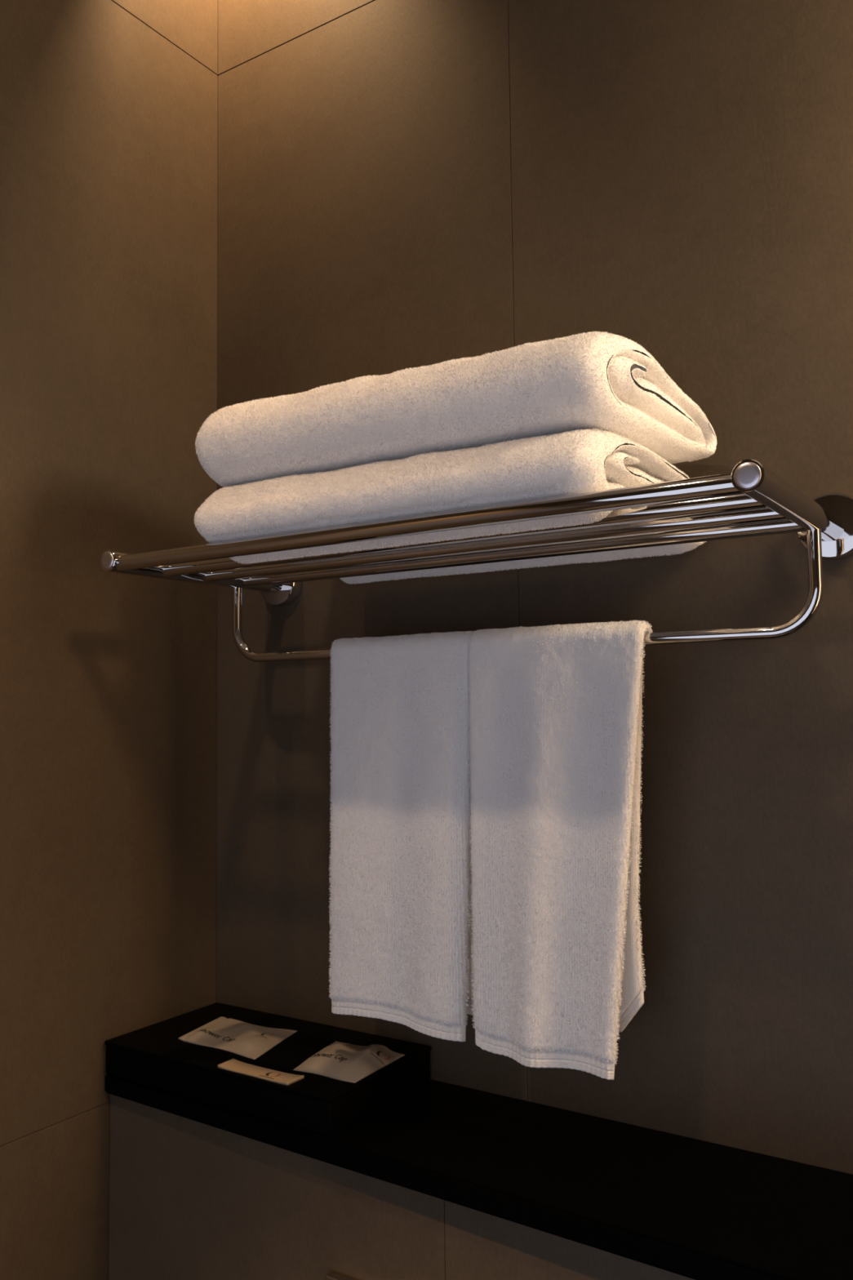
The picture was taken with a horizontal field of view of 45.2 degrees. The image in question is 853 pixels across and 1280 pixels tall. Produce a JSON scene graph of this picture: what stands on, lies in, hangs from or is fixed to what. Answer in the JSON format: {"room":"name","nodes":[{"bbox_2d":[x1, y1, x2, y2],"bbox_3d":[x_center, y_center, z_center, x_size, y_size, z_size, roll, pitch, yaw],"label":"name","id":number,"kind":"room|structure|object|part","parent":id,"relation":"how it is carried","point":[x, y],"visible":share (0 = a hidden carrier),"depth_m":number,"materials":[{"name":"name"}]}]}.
{"room":"hotel bathroom","nodes":[
{"label":"hotel bathroom","id":0,"kind":"room"},
{"bbox_2d":[0,0,217,1279],"bbox_3d":[-0.674,0.012,0.638,0.060,2.450,1.450,-3,-5,33],"label":"wall","id":1,"kind":"structure","parent":0,"point":[108,108],"depth_m":1.08,"materials":[{"name":"brown tile"}]},
{"bbox_2d":[108,1093,694,1279],"bbox_3d":[0.422,0.828,0.589,1.749,0.790,0.060,-3,-5,33],"label":"wall","id":2,"kind":"structure","parent":0,"point":[189,1199],"depth_m":0.94,"materials":[{"name":"brown tile"}]},
{"bbox_2d":[324,1271,355,1279],"bbox_3d":[0.012,0.631,0.826,0.236,0.164,0.014,-3,-5,33],"label":"flush plate","id":3,"kind":"object","parent":2,"relation":"attached to","point":[332,1275],"visible":1,"depth_m":0.89,"materials":[{"name":"silver metal"}]},
{"bbox_2d":[104,1074,852,1279],"bbox_3d":[0.435,0.424,0.644,1.748,0.021,0.182,-3,-5,33],"label":"stone ledge","id":4,"kind":"object","parent":2,"relation":"on","point":[692,1208],"visible":0.88,"depth_m":0.82,"materials":[{"name":"black stone"}]},
{"bbox_2d":[104,1002,431,1136],"bbox_3d":[-0.165,0.430,1.047,0.300,0.034,0.162,-3,-5,33],"label":"box","id":5,"kind":"object","parent":4,"relation":"on","point":[153,1055],"visible":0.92,"depth_m":1.00,"materials":[{"name":"black paint"}]},
{"bbox_2d":[177,1016,297,1059],"bbox_3d":[-0.195,0.411,1.071,0.124,0.007,0.089,-3,-5,33],"label":"sachet","id":6,"kind":"object","parent":5,"relation":"on","point":[250,1041],"visible":1,"depth_m":1.06,"materials":[{"name":"grey paper"}]},
{"bbox_2d":[217,1058,304,1085],"bbox_3d":[-0.156,0.406,0.962,0.089,0.003,0.022,-3,-5,33],"label":"sachet","id":7,"kind":"object","parent":5,"relation":"on","point":[234,1065],"visible":1,"depth_m":0.96,"materials":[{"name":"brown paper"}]},
{"bbox_2d":[293,1040,404,1083],"bbox_3d":[-0.079,0.402,0.992,0.088,0.014,0.090,-3,-5,33],"label":"sachet","id":8,"kind":"object","parent":5,"relation":"on","point":[341,1061],"visible":1,"depth_m":0.97,"materials":[{"name":"grey paper"}]},
{"bbox_2d":[216,0,852,1174],"bbox_3d":[0.492,-0.342,0.797,1.750,1.750,0.060,-3,-5,33],"label":"wall","id":9,"kind":"structure","parent":0,"point":[403,184],"depth_m":0.96,"materials":[{"name":"brown tile"}]},
{"bbox_2d":[100,458,852,662],"bbox_3d":[0.019,-0.052,0.904,0.653,0.122,0.253,-3,-5,33],"label":"towel rack","id":10,"kind":"object","parent":9,"relation":"attached to","point":[750,500],"visible":0.99,"depth_m":0.82,"materials":[{"name":"silver metal"}]},
{"bbox_3d":[-0.236,-0.069,1.064,0.021,0.021,0.238,-3,-5,33],"label":"rail","id":11,"kind":"part","parent":10,"relation":"part of","materials":[{"name":"silver metal"}]},
{"bbox_2d":[328,631,474,1041],"bbox_3d":[-0.021,0.179,0.975,0.168,0.371,0.046,-3,-5,33],"label":"hand towel","id":12,"kind":"object","parent":10,"relation":"hanging from","point":[401,931],"visible":0.95,"depth_m":0.96,"materials":[{"name":"white fabric"}]},
{"bbox_2d":[193,428,706,584],"bbox_3d":[0.018,-0.110,0.905,0.398,0.079,0.251,-3,-5,33],"label":"folded towel","id":13,"kind":"object","parent":10,"relation":"on","point":[578,461],"visible":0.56,"depth_m":0.80,"materials":[{"name":"white fabric"}]},
{"bbox_2d":[195,331,717,487],"bbox_3d":[0.017,-0.183,0.910,0.423,0.083,0.225,-3,-5,33],"label":"folded towel","id":14,"kind":"object","parent":13,"relation":"on","point":[604,380],"visible":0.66,"depth_m":0.80,"materials":[{"name":"white fabric"}]},
{"bbox_2d":[466,620,653,1079],"bbox_3d":[0.114,0.173,0.882,0.170,0.376,0.053,-3,-5,33],"label":"hand towel","id":15,"kind":"object","parent":10,"relation":"hanging from","point":[555,720],"visible":1,"depth_m":0.87,"materials":[{"name":"white fabric"}]},
{"bbox_3d":[0.265,-0.097,0.737,0.021,0.021,0.238,-3,-5,33],"label":"rail","id":16,"kind":"part","parent":10,"relation":"part of","materials":[{"name":"silver metal"}]}
]}

